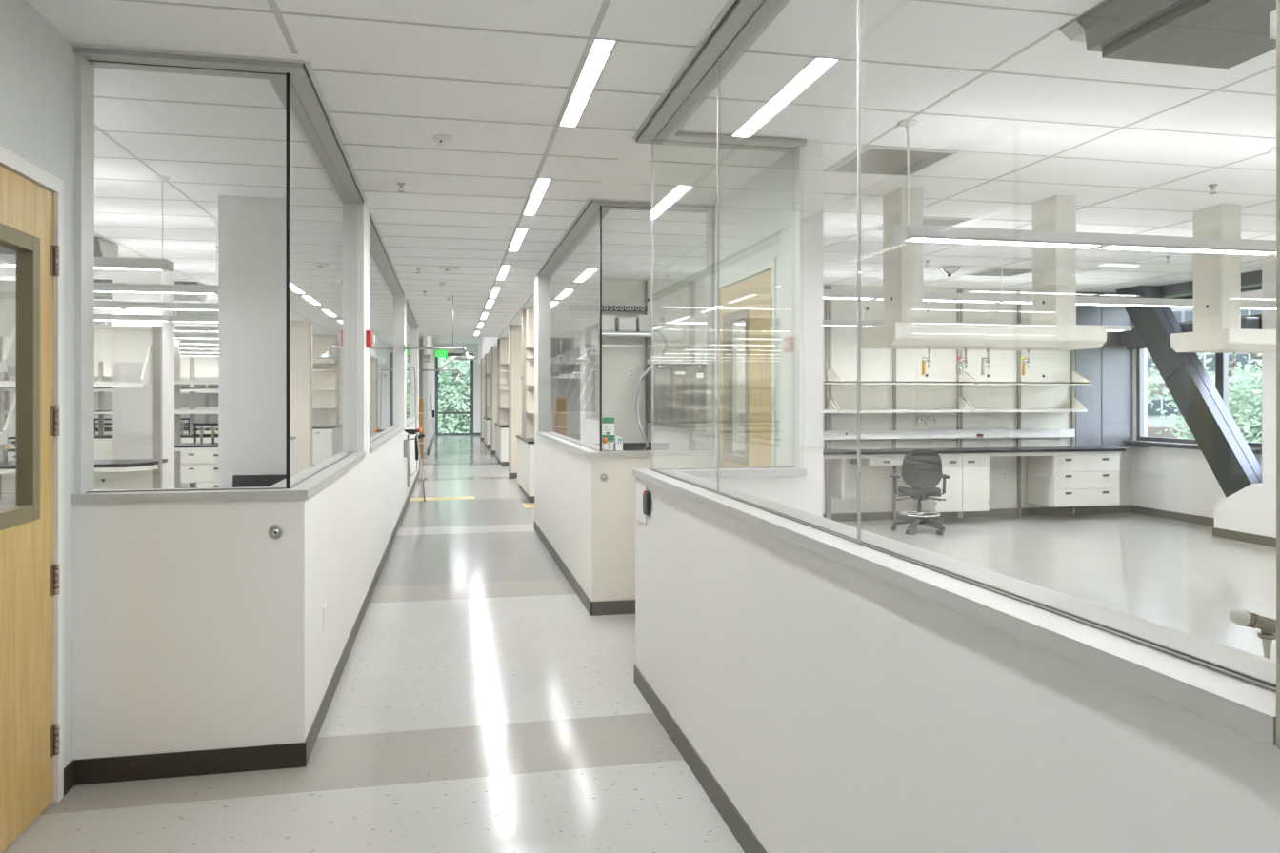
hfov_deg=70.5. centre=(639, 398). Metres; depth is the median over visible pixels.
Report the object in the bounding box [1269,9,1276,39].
pendant light
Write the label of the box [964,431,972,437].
receptacle
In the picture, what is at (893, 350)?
upright
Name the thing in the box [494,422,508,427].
countertop
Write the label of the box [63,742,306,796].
baseboard
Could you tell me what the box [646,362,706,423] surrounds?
upper cabinet
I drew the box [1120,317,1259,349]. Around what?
blind cassette
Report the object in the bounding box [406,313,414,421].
window
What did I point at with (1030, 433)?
receptacle
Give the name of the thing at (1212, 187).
sprinkler
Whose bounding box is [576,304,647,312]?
rail
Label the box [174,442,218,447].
countertop
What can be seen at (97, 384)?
shelf
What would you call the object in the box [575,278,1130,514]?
wall
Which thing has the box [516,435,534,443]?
countertop
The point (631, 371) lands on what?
wall outlet
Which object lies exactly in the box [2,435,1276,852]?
floor
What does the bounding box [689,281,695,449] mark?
upright
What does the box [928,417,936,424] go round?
tap
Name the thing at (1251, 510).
wall
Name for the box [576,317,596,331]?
tub
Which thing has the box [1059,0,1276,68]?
canopy
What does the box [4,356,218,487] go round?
lab bench
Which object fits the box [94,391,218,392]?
shelf
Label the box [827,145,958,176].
ceiling vent
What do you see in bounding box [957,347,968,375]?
tap
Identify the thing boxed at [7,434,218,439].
countertop
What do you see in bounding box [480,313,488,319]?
recessed light
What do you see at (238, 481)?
bench
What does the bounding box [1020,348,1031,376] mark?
tap
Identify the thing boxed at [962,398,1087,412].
wall shelf
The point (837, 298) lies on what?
diffuser
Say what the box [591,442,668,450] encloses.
backsplash
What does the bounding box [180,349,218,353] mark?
pendant light
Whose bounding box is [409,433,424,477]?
hose
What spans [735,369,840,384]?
wall shelf
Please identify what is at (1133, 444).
ledge
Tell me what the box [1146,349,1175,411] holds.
tree
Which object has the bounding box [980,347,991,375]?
tap
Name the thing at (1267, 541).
baseboard
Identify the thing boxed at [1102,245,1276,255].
diffuser
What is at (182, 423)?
tap
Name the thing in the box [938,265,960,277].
sensor
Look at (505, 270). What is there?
recessed light
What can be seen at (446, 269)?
smoke detector
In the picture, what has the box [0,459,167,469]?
countertop
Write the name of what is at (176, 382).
shelf
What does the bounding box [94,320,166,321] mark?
diffuser
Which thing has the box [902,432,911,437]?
receptacle
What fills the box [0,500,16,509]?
countertop
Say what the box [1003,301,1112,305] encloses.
diffuser
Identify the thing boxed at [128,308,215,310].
diffuser
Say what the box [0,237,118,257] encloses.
canopy
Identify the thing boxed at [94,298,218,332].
pendant light
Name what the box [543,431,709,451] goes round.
channel
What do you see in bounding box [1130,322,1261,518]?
wall
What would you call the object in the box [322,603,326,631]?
wall outlet
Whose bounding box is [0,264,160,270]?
diffuser
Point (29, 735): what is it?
door
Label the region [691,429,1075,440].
power raceway
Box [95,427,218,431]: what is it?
countertop
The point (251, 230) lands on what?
wall
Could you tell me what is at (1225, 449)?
diagonal brace
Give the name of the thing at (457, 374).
shower
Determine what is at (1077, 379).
wall shelf
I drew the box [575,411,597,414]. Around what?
drip tray
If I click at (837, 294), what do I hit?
pendant light
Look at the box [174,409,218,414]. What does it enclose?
shelf
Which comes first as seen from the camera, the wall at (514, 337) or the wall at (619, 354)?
the wall at (619, 354)
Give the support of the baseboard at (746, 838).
attached to the wall at (838, 708)
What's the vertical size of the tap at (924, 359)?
0.200 m
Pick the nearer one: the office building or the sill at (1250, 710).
the sill at (1250, 710)
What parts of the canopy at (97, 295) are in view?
plate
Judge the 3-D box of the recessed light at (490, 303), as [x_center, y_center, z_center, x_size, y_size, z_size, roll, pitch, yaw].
[-2.370,-1.477,14.268,0.098,0.006,1.212,0,0,-12]
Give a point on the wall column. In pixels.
(132, 408)
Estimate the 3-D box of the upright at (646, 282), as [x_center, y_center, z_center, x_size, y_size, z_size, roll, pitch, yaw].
[0.077,0.075,11.328,0.032,3.090,0.042,0,0,-12]
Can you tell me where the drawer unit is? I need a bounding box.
[1027,455,1119,506]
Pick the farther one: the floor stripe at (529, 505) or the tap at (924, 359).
the floor stripe at (529, 505)
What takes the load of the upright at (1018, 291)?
attached to the wall at (619, 354)
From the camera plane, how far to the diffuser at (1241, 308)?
8.60 m
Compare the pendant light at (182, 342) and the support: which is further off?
the pendant light at (182, 342)
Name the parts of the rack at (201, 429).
post, rail, rail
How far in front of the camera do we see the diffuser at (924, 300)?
7.97 m
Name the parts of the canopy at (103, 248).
plate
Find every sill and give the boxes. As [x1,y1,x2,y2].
[71,452,365,503]
[369,426,404,453]
[406,418,418,427]
[536,432,715,458]
[632,466,1276,745]
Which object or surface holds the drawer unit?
hanging from the rail at (1072, 452)
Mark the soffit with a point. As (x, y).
(1251, 279)
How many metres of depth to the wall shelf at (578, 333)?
10.90 m
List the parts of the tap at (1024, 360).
stem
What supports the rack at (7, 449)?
on the lab bench at (111, 344)
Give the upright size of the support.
0.534 m
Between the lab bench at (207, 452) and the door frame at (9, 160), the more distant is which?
the lab bench at (207, 452)
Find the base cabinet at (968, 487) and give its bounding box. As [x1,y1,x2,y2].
[913,457,990,512]
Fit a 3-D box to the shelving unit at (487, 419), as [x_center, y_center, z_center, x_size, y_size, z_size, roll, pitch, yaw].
[-3.780,0.070,30.888,3.008,3.099,2.638,0,0,-12]
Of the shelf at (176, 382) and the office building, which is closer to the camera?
the shelf at (176, 382)
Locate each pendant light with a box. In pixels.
[0,175,174,271]
[0,218,218,295]
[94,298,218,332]
[94,300,218,311]
[94,314,218,322]
[174,310,218,344]
[174,333,218,339]
[180,322,218,349]
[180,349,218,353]
[180,353,218,356]
[660,266,1132,331]
[822,246,1276,310]
[891,119,1276,257]
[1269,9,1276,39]
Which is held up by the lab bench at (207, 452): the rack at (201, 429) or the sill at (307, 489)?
the rack at (201, 429)
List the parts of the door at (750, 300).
vision frame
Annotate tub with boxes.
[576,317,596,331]
[593,314,616,331]
[615,317,637,331]
[635,315,650,332]
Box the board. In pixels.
[575,344,597,414]
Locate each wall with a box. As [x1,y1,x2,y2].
[9,376,218,427]
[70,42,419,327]
[72,294,419,759]
[218,195,369,599]
[419,342,480,433]
[422,336,434,453]
[480,359,484,440]
[490,346,497,454]
[508,324,521,478]
[534,275,715,601]
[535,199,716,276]
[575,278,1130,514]
[635,475,1279,852]
[714,141,822,517]
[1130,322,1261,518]
[1214,261,1276,538]
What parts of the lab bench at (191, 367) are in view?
drawer, drawer, drawer, drawer, drawer, drawer, panel, drawer, drawer, drawer, drawer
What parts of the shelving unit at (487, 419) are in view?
door, core panel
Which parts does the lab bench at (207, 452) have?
drawer, drawer, drawer, drawer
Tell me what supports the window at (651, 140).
in the wall at (838, 708)
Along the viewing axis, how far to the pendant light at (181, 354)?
18.55 m
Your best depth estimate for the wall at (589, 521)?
6.87 m
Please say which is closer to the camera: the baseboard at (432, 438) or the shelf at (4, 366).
the shelf at (4, 366)
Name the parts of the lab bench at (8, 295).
panel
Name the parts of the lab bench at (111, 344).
panel, modesty panel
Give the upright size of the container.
0.214 m
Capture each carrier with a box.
[860,186,1106,351]
[1170,203,1276,353]
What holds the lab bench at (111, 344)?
on the floor
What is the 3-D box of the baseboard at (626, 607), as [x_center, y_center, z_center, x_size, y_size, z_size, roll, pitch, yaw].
[-0.367,1.569,9.056,0.968,0.103,4.568,0,0,-12]
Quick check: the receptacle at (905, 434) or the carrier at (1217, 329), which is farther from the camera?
the receptacle at (905, 434)
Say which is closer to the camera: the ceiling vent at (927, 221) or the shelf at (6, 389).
the ceiling vent at (927, 221)
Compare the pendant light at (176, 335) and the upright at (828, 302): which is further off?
the pendant light at (176, 335)
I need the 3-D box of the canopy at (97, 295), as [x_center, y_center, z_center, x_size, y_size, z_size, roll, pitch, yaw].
[-6.305,-1.361,11.588,1.300,0.231,0.496,0,0,-12]
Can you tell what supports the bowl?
on the station
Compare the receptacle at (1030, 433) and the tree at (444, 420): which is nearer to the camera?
the receptacle at (1030, 433)
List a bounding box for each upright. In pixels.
[644,280,647,440]
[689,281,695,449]
[824,285,831,519]
[892,348,896,519]
[957,289,962,518]
[1017,290,1020,516]
[1071,349,1075,514]
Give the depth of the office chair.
10.76 m
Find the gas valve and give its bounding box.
[1229,609,1276,659]
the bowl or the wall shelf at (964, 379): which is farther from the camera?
the bowl
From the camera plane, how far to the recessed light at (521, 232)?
8.37 m
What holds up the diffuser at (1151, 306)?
attached to the pendant light at (837, 294)
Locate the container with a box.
[615,436,622,450]
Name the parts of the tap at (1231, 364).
stem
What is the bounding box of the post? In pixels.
[1276,0,1279,749]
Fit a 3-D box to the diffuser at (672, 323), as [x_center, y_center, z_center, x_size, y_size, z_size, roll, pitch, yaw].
[0.866,-0.852,10.353,1.130,0.002,0.100,0,0,-12]
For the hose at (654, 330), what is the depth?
10.70 m
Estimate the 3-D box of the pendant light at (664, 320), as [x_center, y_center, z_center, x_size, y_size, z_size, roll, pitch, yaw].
[3.214,-1.165,10.850,6.060,0.630,0.170,0,0,-12]
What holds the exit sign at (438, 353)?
hanging from the ceiling
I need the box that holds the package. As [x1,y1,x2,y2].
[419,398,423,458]
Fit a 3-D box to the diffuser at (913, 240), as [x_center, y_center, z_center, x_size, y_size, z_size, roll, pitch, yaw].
[2.004,-0.852,4.973,1.130,0.002,0.100,0,0,-12]
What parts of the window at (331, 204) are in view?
pane, pane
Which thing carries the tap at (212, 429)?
on the rack at (201, 429)
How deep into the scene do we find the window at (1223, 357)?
11.32 m
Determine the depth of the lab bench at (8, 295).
5.49 m
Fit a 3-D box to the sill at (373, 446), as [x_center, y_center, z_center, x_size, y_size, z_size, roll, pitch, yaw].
[-2.845,0.423,10.054,0.195,0.037,5.730,0,0,-12]
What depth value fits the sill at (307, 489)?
3.94 m
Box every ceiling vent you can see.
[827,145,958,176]
[873,217,971,230]
[966,267,1032,277]
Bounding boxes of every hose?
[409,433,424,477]
[430,394,442,444]
[635,329,667,450]
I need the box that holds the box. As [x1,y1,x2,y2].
[601,418,614,450]
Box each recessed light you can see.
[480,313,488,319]
[484,300,495,308]
[489,287,500,298]
[497,265,511,279]
[508,227,528,251]
[523,178,552,215]
[559,38,618,126]
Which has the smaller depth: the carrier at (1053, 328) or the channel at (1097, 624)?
the channel at (1097, 624)
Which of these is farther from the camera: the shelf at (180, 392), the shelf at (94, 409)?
the shelf at (180, 392)
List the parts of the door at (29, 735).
vision frame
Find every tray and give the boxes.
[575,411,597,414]
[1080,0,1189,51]
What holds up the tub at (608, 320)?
on the wall shelf at (578, 333)
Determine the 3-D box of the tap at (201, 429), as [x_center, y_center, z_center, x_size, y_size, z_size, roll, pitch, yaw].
[-6.399,0.539,13.193,0.100,0.250,0.096,0,0,-12]
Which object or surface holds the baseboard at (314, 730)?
attached to the wall at (195, 628)
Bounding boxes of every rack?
[3,438,16,462]
[94,418,189,435]
[193,422,218,443]
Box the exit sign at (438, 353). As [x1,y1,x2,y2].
[435,336,447,357]
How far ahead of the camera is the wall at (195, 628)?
3.91 m
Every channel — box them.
[85,452,353,493]
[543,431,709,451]
[650,466,1276,693]
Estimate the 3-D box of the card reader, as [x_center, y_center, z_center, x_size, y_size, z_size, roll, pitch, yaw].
[0.009,0.578,4.911,0.029,0.205,0.365,0,0,-12]
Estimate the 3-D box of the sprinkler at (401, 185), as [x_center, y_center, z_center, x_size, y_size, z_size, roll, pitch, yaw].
[-1.648,-1.449,6.244,0.056,0.062,0.056,0,0,-12]
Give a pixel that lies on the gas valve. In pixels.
(1268, 626)
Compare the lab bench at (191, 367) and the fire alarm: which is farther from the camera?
the lab bench at (191, 367)
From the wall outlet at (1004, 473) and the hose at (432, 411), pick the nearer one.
the wall outlet at (1004, 473)
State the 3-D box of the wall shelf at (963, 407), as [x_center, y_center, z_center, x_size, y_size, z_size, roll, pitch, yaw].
[3.431,0.092,11.875,1.870,0.195,0.280,0,0,-12]
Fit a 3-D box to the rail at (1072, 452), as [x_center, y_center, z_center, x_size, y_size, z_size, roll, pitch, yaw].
[3.537,0.780,11.736,5.780,0.149,0.580,0,0,-12]
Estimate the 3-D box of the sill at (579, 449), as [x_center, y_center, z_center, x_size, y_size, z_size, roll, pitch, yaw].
[-0.326,0.423,8.847,0.975,0.037,4.155,0,0,-12]
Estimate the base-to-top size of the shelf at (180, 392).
0.060 m
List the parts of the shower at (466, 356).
drop rod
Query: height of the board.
0.860 m
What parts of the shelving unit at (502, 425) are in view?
core panel, drawer, door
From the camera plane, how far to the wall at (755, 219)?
5.52 m
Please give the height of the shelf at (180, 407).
0.060 m
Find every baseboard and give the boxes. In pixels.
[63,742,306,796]
[304,469,419,766]
[427,433,480,452]
[534,520,635,616]
[633,664,767,852]
[822,504,1130,521]
[1130,505,1276,547]
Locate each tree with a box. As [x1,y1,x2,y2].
[438,356,470,433]
[438,356,470,433]
[446,356,470,433]
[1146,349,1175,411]
[1155,352,1261,442]
[1228,363,1261,442]
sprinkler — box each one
[397,182,405,193]
[1208,184,1218,194]
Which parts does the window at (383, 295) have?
pane, pane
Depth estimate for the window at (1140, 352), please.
12.69 m
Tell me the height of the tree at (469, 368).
10.838 m
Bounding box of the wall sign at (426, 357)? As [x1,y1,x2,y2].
[422,336,430,362]
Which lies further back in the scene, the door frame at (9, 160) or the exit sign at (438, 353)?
the exit sign at (438, 353)
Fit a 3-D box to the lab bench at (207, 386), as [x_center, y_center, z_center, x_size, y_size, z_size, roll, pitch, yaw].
[-10.521,0.435,23.131,5.010,2.370,0.752,0,0,-12]
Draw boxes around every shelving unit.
[483,354,497,447]
[494,339,517,465]
[516,308,534,502]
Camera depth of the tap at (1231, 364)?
6.98 m
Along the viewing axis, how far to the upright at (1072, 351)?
12.57 m
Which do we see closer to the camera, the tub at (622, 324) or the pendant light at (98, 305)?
the pendant light at (98, 305)
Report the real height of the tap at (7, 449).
0.250 m
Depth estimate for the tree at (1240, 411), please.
17.62 m
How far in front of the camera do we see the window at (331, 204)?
4.87 m
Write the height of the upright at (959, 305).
3.090 m
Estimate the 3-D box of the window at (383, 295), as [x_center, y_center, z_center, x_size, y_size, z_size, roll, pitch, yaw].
[-2.843,-0.521,10.054,0.010,1.858,5.710,0,0,-12]
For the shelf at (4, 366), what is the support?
attached to the lab bench at (8, 295)
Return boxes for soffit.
[1117,270,1261,299]
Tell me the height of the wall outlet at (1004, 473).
0.120 m
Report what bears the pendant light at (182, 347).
hanging from the ceiling
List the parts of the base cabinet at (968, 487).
door, door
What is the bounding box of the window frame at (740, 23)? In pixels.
[632,0,806,152]
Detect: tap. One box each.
[3,438,11,462]
[180,420,185,435]
[197,426,205,443]
[208,426,217,443]
[921,346,932,375]
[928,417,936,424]
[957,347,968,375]
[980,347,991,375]
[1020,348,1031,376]
[1227,350,1237,377]
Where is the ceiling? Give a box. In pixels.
[0,0,1276,363]
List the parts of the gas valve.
knob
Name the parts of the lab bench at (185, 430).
panel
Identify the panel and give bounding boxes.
[1075,291,1132,446]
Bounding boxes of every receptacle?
[875,432,883,438]
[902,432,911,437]
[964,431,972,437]
[994,431,1002,436]
[1027,431,1035,436]
[1060,431,1067,436]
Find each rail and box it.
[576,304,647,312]
[822,451,1121,466]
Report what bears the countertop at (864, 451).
on the rail at (1072, 452)
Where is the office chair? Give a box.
[889,449,950,535]
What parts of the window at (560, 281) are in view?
pane, pane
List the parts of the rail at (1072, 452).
knee drawer unit, drawer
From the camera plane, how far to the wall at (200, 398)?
31.72 m
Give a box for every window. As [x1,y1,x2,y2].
[74,53,358,494]
[369,238,398,442]
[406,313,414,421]
[435,353,473,435]
[538,205,714,451]
[651,140,803,469]
[717,0,860,542]
[1136,295,1219,444]
[1219,285,1261,448]
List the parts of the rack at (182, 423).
rail, rail, rail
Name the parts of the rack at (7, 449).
rail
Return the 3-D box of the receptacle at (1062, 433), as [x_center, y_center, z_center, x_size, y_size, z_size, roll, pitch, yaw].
[5.844,0.487,12.478,0.120,0.065,0.004,0,0,-12]
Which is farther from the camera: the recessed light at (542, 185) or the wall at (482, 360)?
the wall at (482, 360)
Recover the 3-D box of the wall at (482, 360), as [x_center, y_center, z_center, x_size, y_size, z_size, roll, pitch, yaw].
[-4.522,0.070,34.879,3.208,3.099,0.140,0,0,-12]
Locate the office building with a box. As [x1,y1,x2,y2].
[1146,289,1261,439]
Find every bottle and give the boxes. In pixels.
[602,438,607,449]
[609,440,613,450]
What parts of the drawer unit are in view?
drawer, drawer, drawer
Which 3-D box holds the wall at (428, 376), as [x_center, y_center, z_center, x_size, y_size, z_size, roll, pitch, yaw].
[-7.651,-0.365,32.878,0.120,3.970,12.500,0,0,-12]
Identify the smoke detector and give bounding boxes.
[433,134,453,146]
[440,266,459,272]
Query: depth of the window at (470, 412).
39.20 m
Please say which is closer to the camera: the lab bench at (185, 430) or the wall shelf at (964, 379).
the wall shelf at (964, 379)
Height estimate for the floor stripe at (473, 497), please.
0.001 m
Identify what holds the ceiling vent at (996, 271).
in the ceiling
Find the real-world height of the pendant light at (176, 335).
0.620 m
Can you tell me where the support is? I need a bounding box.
[832,459,847,499]
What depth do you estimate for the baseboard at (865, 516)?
12.37 m
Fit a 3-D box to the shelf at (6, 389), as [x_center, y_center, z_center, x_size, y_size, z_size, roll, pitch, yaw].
[-9.034,-0.150,15.961,4.930,0.060,0.330,0,0,-12]
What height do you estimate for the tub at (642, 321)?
0.205 m
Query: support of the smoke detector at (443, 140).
attached to the ceiling
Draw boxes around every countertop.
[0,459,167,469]
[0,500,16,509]
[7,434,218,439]
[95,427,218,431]
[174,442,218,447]
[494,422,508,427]
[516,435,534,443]
[735,445,1125,455]
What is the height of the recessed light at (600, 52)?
0.006 m
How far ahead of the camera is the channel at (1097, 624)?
1.75 m
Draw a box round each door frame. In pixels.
[0,145,63,803]
[715,257,776,467]
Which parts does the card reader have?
label plate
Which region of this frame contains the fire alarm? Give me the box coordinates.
[365,330,375,348]
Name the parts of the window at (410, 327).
pane, pane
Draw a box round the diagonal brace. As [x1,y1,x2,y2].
[1115,285,1261,497]
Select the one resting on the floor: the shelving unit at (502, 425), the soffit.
the shelving unit at (502, 425)
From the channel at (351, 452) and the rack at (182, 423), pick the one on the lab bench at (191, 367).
the rack at (182, 423)
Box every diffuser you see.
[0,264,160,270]
[94,290,214,294]
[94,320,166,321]
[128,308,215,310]
[485,300,493,308]
[672,322,744,324]
[822,297,871,299]
[878,299,995,302]
[907,238,1097,248]
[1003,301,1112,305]
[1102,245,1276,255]
[1120,304,1193,307]
[1240,307,1276,309]
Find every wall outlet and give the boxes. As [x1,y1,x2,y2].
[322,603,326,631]
[628,368,635,378]
[1001,471,1007,480]
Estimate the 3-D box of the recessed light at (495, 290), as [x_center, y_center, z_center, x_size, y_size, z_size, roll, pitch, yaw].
[-2.039,-1.477,12.703,0.098,0.006,1.212,0,0,-12]
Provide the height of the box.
0.436 m
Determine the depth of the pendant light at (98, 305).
8.71 m
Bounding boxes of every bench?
[0,287,16,509]
[0,325,167,500]
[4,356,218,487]
[94,376,218,435]
[174,340,218,488]
[180,384,218,428]
[232,474,293,487]
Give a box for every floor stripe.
[409,496,475,500]
[521,502,534,507]
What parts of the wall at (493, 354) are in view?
trim, panel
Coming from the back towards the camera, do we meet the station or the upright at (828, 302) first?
the station
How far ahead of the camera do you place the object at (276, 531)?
3.94 m
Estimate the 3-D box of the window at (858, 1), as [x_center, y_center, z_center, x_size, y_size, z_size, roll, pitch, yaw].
[0.485,-0.521,3.127,0.010,1.858,4.012,0,0,-12]
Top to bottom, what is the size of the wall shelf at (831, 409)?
0.195 m
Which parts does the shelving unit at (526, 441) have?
core panel, drawer, door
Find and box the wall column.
[112,270,174,488]
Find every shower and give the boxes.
[403,295,477,360]
[422,368,464,377]
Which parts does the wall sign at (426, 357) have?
plate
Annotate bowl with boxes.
[403,429,419,435]
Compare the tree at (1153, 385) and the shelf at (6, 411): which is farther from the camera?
the tree at (1153, 385)
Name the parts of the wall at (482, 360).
trim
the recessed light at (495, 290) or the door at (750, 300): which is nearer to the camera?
the door at (750, 300)
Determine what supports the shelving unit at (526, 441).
on the floor
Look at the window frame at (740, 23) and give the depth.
4.16 m
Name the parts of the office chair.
armrest, leg, leg, seat, post, leg, leg, armrest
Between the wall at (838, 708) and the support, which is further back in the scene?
the support
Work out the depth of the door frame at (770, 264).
6.12 m
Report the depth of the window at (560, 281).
8.85 m
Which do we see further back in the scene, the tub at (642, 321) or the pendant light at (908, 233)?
the tub at (642, 321)
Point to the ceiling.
(1030, 114)
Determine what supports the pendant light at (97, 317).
hanging from the ceiling
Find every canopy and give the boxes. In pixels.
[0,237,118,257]
[94,279,206,301]
[174,310,218,316]
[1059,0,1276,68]
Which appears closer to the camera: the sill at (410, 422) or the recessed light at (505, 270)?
the recessed light at (505, 270)
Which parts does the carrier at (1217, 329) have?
access panel, service panel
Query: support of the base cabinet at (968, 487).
attached to the rail at (1072, 452)
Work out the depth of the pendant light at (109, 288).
7.33 m
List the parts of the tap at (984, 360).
stem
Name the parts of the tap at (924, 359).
stem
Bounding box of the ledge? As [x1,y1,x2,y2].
[1094,440,1261,454]
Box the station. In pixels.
[403,366,425,502]
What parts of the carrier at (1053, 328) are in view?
access panel, service panel, access panel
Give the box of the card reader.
[636,482,650,524]
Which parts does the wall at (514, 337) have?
trim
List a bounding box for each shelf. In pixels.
[0,361,16,372]
[0,380,153,387]
[0,432,16,444]
[4,387,218,391]
[4,410,112,414]
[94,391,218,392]
[94,408,218,410]
[174,380,218,384]
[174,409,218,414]
[180,392,218,393]
[180,406,218,408]
[576,330,656,359]
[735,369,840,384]
[735,398,838,413]
[830,369,975,384]
[830,398,971,413]
[962,370,1091,384]
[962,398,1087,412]
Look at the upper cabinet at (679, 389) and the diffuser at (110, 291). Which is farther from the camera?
the upper cabinet at (679, 389)
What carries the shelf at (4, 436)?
attached to the lab bench at (8, 295)
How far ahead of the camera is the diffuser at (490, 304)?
14.24 m
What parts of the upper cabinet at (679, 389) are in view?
name plate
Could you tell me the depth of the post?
1.14 m
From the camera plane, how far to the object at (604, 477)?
6.74 m
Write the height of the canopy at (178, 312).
0.231 m
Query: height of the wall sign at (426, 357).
1.500 m
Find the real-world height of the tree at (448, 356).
13.574 m
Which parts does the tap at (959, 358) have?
stem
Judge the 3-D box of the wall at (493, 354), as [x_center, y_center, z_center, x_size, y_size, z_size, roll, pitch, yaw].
[-2.742,0.070,26.466,3.208,3.099,0.140,0,0,-12]
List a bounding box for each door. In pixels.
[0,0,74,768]
[0,165,59,852]
[720,269,772,467]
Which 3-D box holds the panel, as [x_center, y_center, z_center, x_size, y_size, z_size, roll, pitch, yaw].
[6.508,-0.405,12.697,0.910,2.150,0.050,0,0,-12]
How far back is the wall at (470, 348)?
39.35 m
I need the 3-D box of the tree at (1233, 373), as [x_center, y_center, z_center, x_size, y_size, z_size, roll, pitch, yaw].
[14.352,2.927,20.893,3.167,7.404,3.038,0,0,-16]

